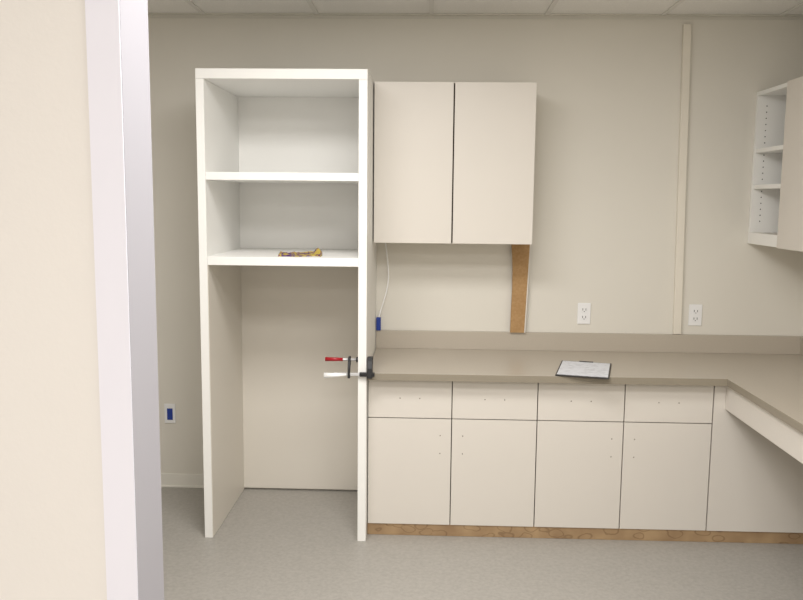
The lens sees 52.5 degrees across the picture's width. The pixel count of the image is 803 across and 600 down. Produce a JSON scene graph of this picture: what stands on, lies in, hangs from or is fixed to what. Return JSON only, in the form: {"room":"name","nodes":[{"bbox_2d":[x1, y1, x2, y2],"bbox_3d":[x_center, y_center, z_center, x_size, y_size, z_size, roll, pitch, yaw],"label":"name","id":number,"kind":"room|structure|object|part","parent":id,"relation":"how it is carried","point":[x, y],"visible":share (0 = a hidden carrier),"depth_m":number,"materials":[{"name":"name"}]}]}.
{"room":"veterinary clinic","nodes":[
{"label":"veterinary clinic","id":0,"kind":"room"},
{"bbox_2d":[0,0,106,599],"bbox_3d":[-1.577,0.152,1.446,2.160,2.641,0.125,1,7,2],"label":"wall partition","id":1,"kind":"structure","parent":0,"point":[52,533],"depth_m":1.33,"materials":[{"name":"paint"}]},
{"bbox_2d":[85,0,137,599],"bbox_3d":[-0.473,0.175,1.348,0.053,2.641,0.003,1,7,2],"label":"trim","id":2,"kind":"structure","parent":1,"relation":"attached to","point":[102,17],"depth_m":1.32,"materials":[{"name":"paint"}]},
{"bbox_2d":[119,0,163,599],"bbox_3d":[-0.470,0.167,1.414,0.053,2.641,0.129,1,7,2],"label":"trim","id":3,"kind":"structure","parent":1,"relation":"attached to","point":[134,35],"depth_m":1.39,"materials":[{"name":"paint"}]},
{"bbox_2d":[148,18,802,489],"bbox_3d":[-0.167,-0.222,4.556,4.970,2.641,0.100,1,7,2],"label":"wall","id":4,"kind":"structure","parent":0,"point":[608,94],"depth_m":4.42,"materials":[{"name":"paint"}]},
{"bbox_2d":[164,404,175,422],"bbox_3d":[-1.323,0.648,4.647,0.064,0.114,0.009,1,7,2],"label":"outlet","id":5,"kind":"object","parent":4,"relation":"attached to","point":[169,409],"visible":1,"depth_m":4.64,"materials":[{"name":"plastic"}]},
{"bbox_2d":[161,473,203,487],"bbox_3d":[-1.757,1.035,4.706,1.615,0.080,0.018,1,7,2],"label":"baseboard","id":6,"kind":"structure","parent":4,"relation":"attached to","point":[173,480],"depth_m":4.69,"materials":[{"name":"plastic"}]},
{"bbox_2d":[374,82,536,244],"bbox_3d":[0.270,-0.707,4.263,0.808,0.804,0.328,1,7,2],"label":"upper cabinet","id":7,"kind":"object","parent":4,"relation":"attached to","point":[454,162],"visible":1,"depth_m":4.10,"materials":[{"name":"beige laminate"}]},
{"bbox_2d":[378,243,388,316],"bbox_3d":[-0.098,-0.115,4.489,0.060,0.426,0.011,2,7,11],"label":"cable","id":8,"kind":"object","parent":7,"relation":"hanging from","point":[385,243],"visible":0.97,"depth_m":4.48,"materials":[{"name":"white plastic"}]},
{"bbox_2d":[376,317,380,329],"bbox_3d":[-0.128,0.132,4.526,0.024,0.072,0.024,1,7,2],"label":"plug","id":9,"kind":"object","parent":8,"relation":"attached to","point":[378,319],"visible":1,"depth_m":4.51,"materials":[{"name":"blue plastic"}]},
{"bbox_3d":[0.059,-0.691,4.116,0.396,0.804,0.018,1,7,2],"label":"door","id":10,"kind":"part","parent":7,"relation":"part of","materials":[{"name":"beige laminate"}]},
{"bbox_3d":[0.466,-0.685,4.103,0.404,0.804,0.018,1,7,2],"label":"door","id":11,"kind":"part","parent":7,"relation":"part of","materials":[{"name":"beige laminate"}]},
{"bbox_2d":[148,13,802,19],"bbox_3d":[-0.156,-1.512,4.332,4.770,0.023,0.024,1,7,2],"label":"trim","id":12,"kind":"structure","parent":4,"relation":"attached to","point":[150,15],"depth_m":4.32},
{"bbox_2d":[577,303,590,323],"bbox_3d":[1.009,0.075,4.497,0.072,0.118,0.009,1,7,2],"label":"outlet","id":13,"kind":"object","parent":4,"relation":"attached to","point":[584,309],"visible":1,"depth_m":4.50,"materials":[{"name":"plastic"}]},
{"bbox_2d":[581,315,586,319],"bbox_3d":[1.009,0.096,4.497,0.034,0.030,0.003,1,7,2],"label":"socket","id":14,"kind":"object","parent":13,"relation":"attached to","point":[583,317],"depth_m":4.50,"materials":[{"name":"plastic"}]},
{"bbox_2d":[581,307,587,312],"bbox_3d":[1.009,0.054,4.492,0.034,0.030,0.003,1,7,2],"label":"socket","id":15,"kind":"object","parent":13,"relation":"attached to","point":[583,309],"depth_m":4.49,"materials":[{"name":"plastic"}]},
{"bbox_2d":[376,330,802,354],"bbox_3d":[1.034,0.233,4.510,2.353,0.101,0.019,1,7,2],"label":"backsplash","id":16,"kind":"structure","parent":4,"relation":"attached to","point":[414,339],"depth_m":4.50,"materials":[{"name":"beige laminate"}]},
{"bbox_2d":[673,24,691,333],"bbox_3d":[1.511,-0.632,4.385,0.042,1.650,0.023,0,7,2],"label":"batten","id":17,"kind":"object","parent":4,"relation":"attached to","point":[686,32],"visible":1,"depth_m":4.37,"materials":[{"name":"beige wood"}]},
{"bbox_2d":[688,304,702,325],"bbox_3d":[1.618,0.083,4.478,0.072,0.118,0.009,1,7,2],"label":"outlet","id":18,"kind":"object","parent":4,"relation":"attached to","point":[695,310],"visible":1,"depth_m":4.47,"materials":[{"name":"plastic"}]},
{"bbox_2d":[692,316,698,321],"bbox_3d":[1.618,0.104,4.477,0.034,0.030,0.003,1,7,2],"label":"socket","id":19,"kind":"object","parent":18,"relation":"attached to","point":[694,318],"depth_m":4.48,"materials":[{"name":"plastic"}]},
{"bbox_2d":[692,309,698,313],"bbox_3d":[1.618,0.062,4.472,0.034,0.030,0.003,1,7,2],"label":"socket","id":20,"kind":"object","parent":18,"relation":"attached to","point":[694,311],"depth_m":4.47,"materials":[{"name":"plastic"}]},
{"bbox_2d":[800,337,802,355],"bbox_3d":[2.151,0.428,3.035,0.020,0.101,2.878,1,7,2],"label":"backsplash","id":21,"kind":"structure","parent":4,"relation":"attached to","point":[801,350],"depth_m":4.45,"materials":[{"name":"beige laminate"}]},
{"bbox_2d":[148,0,802,13],"bbox_3d":[-0.265,-1.169,1.064,4.970,0.100,6.800,1,7,2],"label":"ceiling","id":22,"kind":"structure","parent":0,"point":[154,6],"depth_m":4.15,"materials":[{"name":"tile"}]},
{"bbox_2d":[184,0,204,13],"bbox_3d":[-1.171,-1.127,1.087,0.024,0.006,6.575,1,7,2],"label":"trim","id":23,"kind":"structure","parent":22,"relation":"attached to","point":[189,2],"depth_m":4.19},
{"bbox_2d":[306,0,318,13],"bbox_3d":[-0.561,-1.118,1.067,0.024,0.006,6.575,1,7,2],"label":"trim","id":24,"kind":"structure","parent":22,"relation":"attached to","point":[310,3],"depth_m":4.17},
{"bbox_2d":[429,0,433,13],"bbox_3d":[0.049,-1.110,1.048,0.024,0.006,6.575,1,7,2],"label":"trim","id":25,"kind":"structure","parent":22,"relation":"attached to","point":[431,2],"depth_m":4.14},
{"bbox_2d":[545,0,558,14],"bbox_3d":[0.658,-1.101,1.028,0.024,0.006,6.575,1,7,2],"label":"trim","id":26,"kind":"structure","parent":22,"relation":"attached to","point":[553,4],"depth_m":4.13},
{"bbox_2d":[662,0,684,14],"bbox_3d":[1.268,-1.093,1.009,0.024,0.006,6.575,1,7,2],"label":"trim","id":27,"kind":"structure","parent":22,"relation":"attached to","point":[679,2],"depth_m":4.10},
{"bbox_2d":[780,2,802,14],"bbox_3d":[1.878,-1.085,0.989,0.024,0.006,6.575,1,7,2],"label":"trim","id":28,"kind":"structure","parent":22,"relation":"attached to","point":[800,4],"depth_m":4.12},
{"bbox_2d":[161,487,802,599],"bbox_3d":[-0.292,1.551,1.403,4.970,0.100,6.800,1,7,2],"label":"floor","id":29,"kind":"structure","parent":0,"point":[272,544],"depth_m":3.75,"materials":[{"name":"plastic"}]},
{"bbox_2d":[195,68,375,540],"bbox_3d":[-0.549,0.017,4.194,0.792,2.248,0.695,1,7,2],"label":"tall cabinet","id":30,"kind":"object","parent":29,"relation":"on","point":[285,157],"visible":0.88,"depth_m":4.43,"materials":[{"name":"white wood"}]},
{"bbox_3d":[-0.926,0.034,4.209,0.038,2.202,0.695,1,7,2],"label":"panel","id":31,"kind":"part","parent":30,"relation":"part of","materials":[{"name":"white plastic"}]},
{"bbox_2d":[207,248,357,266],"bbox_3d":[-0.548,-0.222,4.156,0.713,0.040,0.673,1,7,2],"label":"shelf","id":32,"kind":"object","parent":30,"relation":"attached to","point":[332,257],"depth_m":3.83,"materials":[{"name":"white wood"}]},
{"bbox_2d":[206,172,358,183],"bbox_3d":[-0.544,-0.615,4.107,0.713,0.037,0.673,1,7,2],"label":"shelf","id":33,"kind":"object","parent":30,"relation":"attached to","point":[211,177],"depth_m":3.78,"materials":[{"name":"white wood"}]},
{"bbox_3d":[-0.538,-1.076,4.058,0.792,0.046,0.695,1,7,2],"label":"panel","id":34,"kind":"part","parent":30,"relation":"part of","materials":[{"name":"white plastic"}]},
{"bbox_3d":[-0.532,-0.690,4.447,0.713,0.816,0.018,1,7,2],"label":"panel","id":35,"kind":"part","parent":30,"relation":"part of","materials":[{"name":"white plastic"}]},
{"bbox_3d":[-0.543,0.418,4.585,0.713,1.334,0.018,1,7,2],"label":"panel","id":36,"kind":"part","parent":30,"relation":"part of","materials":[{"name":"beige laminate"}]},
{"bbox_2d":[278,248,321,256],"bbox_3d":[-0.490,-0.233,3.935,0.210,0.037,0.139,0,7,-4],"label":"wrapper","id":37,"kind":"object","parent":30,"relation":"on","point":[317,252],"visible":1,"depth_m":3.92,"materials":[{"name":"plastic"}]},
{"bbox_2d":[324,356,374,378],"bbox_3d":[-0.247,0.321,3.873,0.240,0.100,0.076,1,7,2],"label":"clamp","id":38,"kind":"object","parent":30,"relation":"attached to","point":[369,374],"visible":1,"depth_m":3.85,"materials":[{"name":"metal"}]},
{"bbox_3d":[-0.322,0.283,3.892,0.085,0.020,0.020,1,7,2],"label":"handle","id":39,"kind":"part","parent":38,"relation":"part of","materials":[{"name":"red plastic"}]},
{"bbox_3d":[-0.315,0.358,3.857,0.106,0.028,0.028,1,7,2],"label":"screw lever","id":40,"kind":"part","parent":38,"relation":"part of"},
{"bbox_3d":[-0.173,0.045,4.185,0.040,2.202,0.695,1,7,2],"label":"panel","id":41,"kind":"part","parent":30,"relation":"part of","materials":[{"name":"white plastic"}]},
{"bbox_2d":[368,380,537,526],"bbox_3d":[0.256,0.712,4.295,0.824,0.739,0.612,1,7,2],"label":"base cabinet","id":42,"kind":"object","parent":29,"relation":"on","point":[440,452],"visible":0.94,"depth_m":3.99,"materials":[{"name":"beige laminate"}]},
{"bbox_3d":[0.038,0.846,4.020,0.406,0.538,0.019,1,7,2],"label":"door","id":43,"kind":"part","parent":42,"relation":"part of","materials":[{"name":"beige laminate"}]},
{"bbox_3d":[0.041,0.478,3.974,0.406,0.194,0.019,1,7,2],"label":"drawer","id":44,"kind":"part","parent":42,"relation":"part of","materials":[{"name":"beige laminate"}]},
{"bbox_3d":[0.450,0.852,4.006,0.410,0.538,0.019,1,7,2],"label":"door","id":45,"kind":"part","parent":42,"relation":"part of","materials":[{"name":"beige laminate"}]},
{"bbox_3d":[0.454,0.484,3.961,0.410,0.194,0.019,1,7,2],"label":"drawer","id":46,"kind":"part","parent":42,"relation":"part of","materials":[{"name":"beige laminate"}]},
{"bbox_2d":[367,330,802,463],"bbox_3d":[0.982,0.825,3.134,2.353,0.936,2.898,1,7,2],"label":"countertop","id":47,"kind":"structure","parent":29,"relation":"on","point":[762,375],"depth_m":4.21,"materials":[{"name":"beige laminate"}]},
{"bbox_2d":[510,244,530,332],"bbox_3d":[0.650,-0.069,4.466,0.107,0.500,0.018,1,7,2],"label":"board","id":48,"kind":"object","parent":47,"relation":"on","point":[520,252],"visible":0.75,"depth_m":4.46,"materials":[{"name":"brown wood"}]},
{"bbox_2d":[555,360,610,378],"bbox_3d":[0.899,0.340,4.003,0.250,0.010,0.366,3,7,16],"label":"clipboard","id":49,"kind":"object","parent":47,"relation":"on","point":[582,369],"visible":1,"depth_m":3.98,"materials":[{"name":"paper"}]},
{"bbox_2d":[367,522,802,543],"bbox_3d":[1.005,1.155,4.031,2.352,0.058,0.018,1,7,2],"label":"toe kick","id":50,"kind":"object","parent":29,"relation":"on","point":[372,528],"visible":1,"depth_m":4.03,"materials":[{"name":"brown wood"}]},
{"bbox_2d":[533,383,713,530],"bbox_3d":[1.089,0.724,4.268,0.840,0.739,0.612,1,7,2],"label":"base cabinet","id":51,"kind":"object","parent":29,"relation":"on","point":[612,456],"visible":0.94,"depth_m":3.97,"materials":[{"name":"beige laminate"}]},
{"bbox_3d":[0.867,0.857,3.993,0.414,0.538,0.019,1,7,2],"label":"door","id":52,"kind":"part","parent":51,"relation":"part of","materials":[{"name":"beige laminate"}]},
{"bbox_3d":[0.870,0.490,3.947,0.414,0.194,0.019,1,7,2],"label":"drawer","id":53,"kind":"part","parent":51,"relation":"part of","materials":[{"name":"beige laminate"}]},
{"bbox_3d":[1.288,0.863,3.980,0.419,0.538,0.019,1,7,2],"label":"door","id":54,"kind":"part","parent":51,"relation":"part of","materials":[{"name":"beige laminate"}]},
{"bbox_3d":[1.291,0.496,3.934,0.419,0.194,0.019,1,7,2],"label":"drawer","id":55,"kind":"part","parent":51,"relation":"part of","materials":[{"name":"beige laminate"}]},
{"bbox_2d":[706,386,802,532],"bbox_3d":[1.844,0.798,3.970,0.682,0.798,0.050,1,7,2],"label":"panel","id":56,"kind":"object","parent":29,"relation":"on","point":[754,485],"visible":0.59,"depth_m":3.96,"materials":[{"name":"beige laminate"}]},
{"bbox_3d":[2.155,0.225,1.155,0.100,2.641,6.600,1,7,2],"label":"wall","id":57,"kind":"structure","parent":0,"visible":0},
{"bbox_2d":[748,76,802,251],"bbox_3d":[2.021,-0.626,3.750,0.352,0.804,1.247,1,7,2],"label":"upper cabinet","id":58,"kind":"object","parent":57,"relation":"attached to","point":[776,198],"visible":1,"depth_m":4.20,"materials":[{"name":"white laminate"}]},
{"bbox_3d":[1.874,-0.312,4.206,0.001,0.060,0.394,1,7,2],"label":"rail","id":59,"kind":"part","parent":58,"relation":"part of","materials":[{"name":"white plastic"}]},
{"bbox_3d":[2.028,-0.260,3.795,0.333,0.059,1.210,1,7,2],"label":"panel","id":60,"kind":"part","parent":58,"relation":"part of","materials":[{"name":"beige laminate"}]},
{"bbox_2d":[754,184,780,188],"bbox_3d":[2.042,-0.581,4.167,0.318,0.022,0.392,1,7,2],"label":"shelf","id":61,"kind":"object","parent":58,"relation":"attached to","point":[756,186],"depth_m":4.19,"materials":[{"name":"white wood"}]},
{"bbox_3d":[2.051,-0.703,4.358,0.333,0.802,0.019,1,7,2],"label":"panel","id":62,"kind":"part","parent":58,"relation":"part of","materials":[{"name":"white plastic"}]},
{"bbox_2d":[756,145,782,152],"bbox_3d":[2.044,-0.769,4.143,0.318,0.022,0.392,1,7,2],"label":"shelf","id":63,"kind":"object","parent":58,"relation":"attached to","point":[759,148],"depth_m":4.23,"materials":[{"name":"white wood"}]},
{"bbox_3d":[2.035,-1.015,3.701,0.333,0.020,1.210,1,7,2],"label":"panel","id":64,"kind":"part","parent":58,"relation":"part of","materials":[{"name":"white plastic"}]},
{"bbox_3d":[1.847,-0.603,3.549,0.018,0.804,0.832,1,7,2],"label":"door","id":65,"kind":"part","parent":58,"relation":"part of","materials":[{"name":"beige laminate"}]}
]}

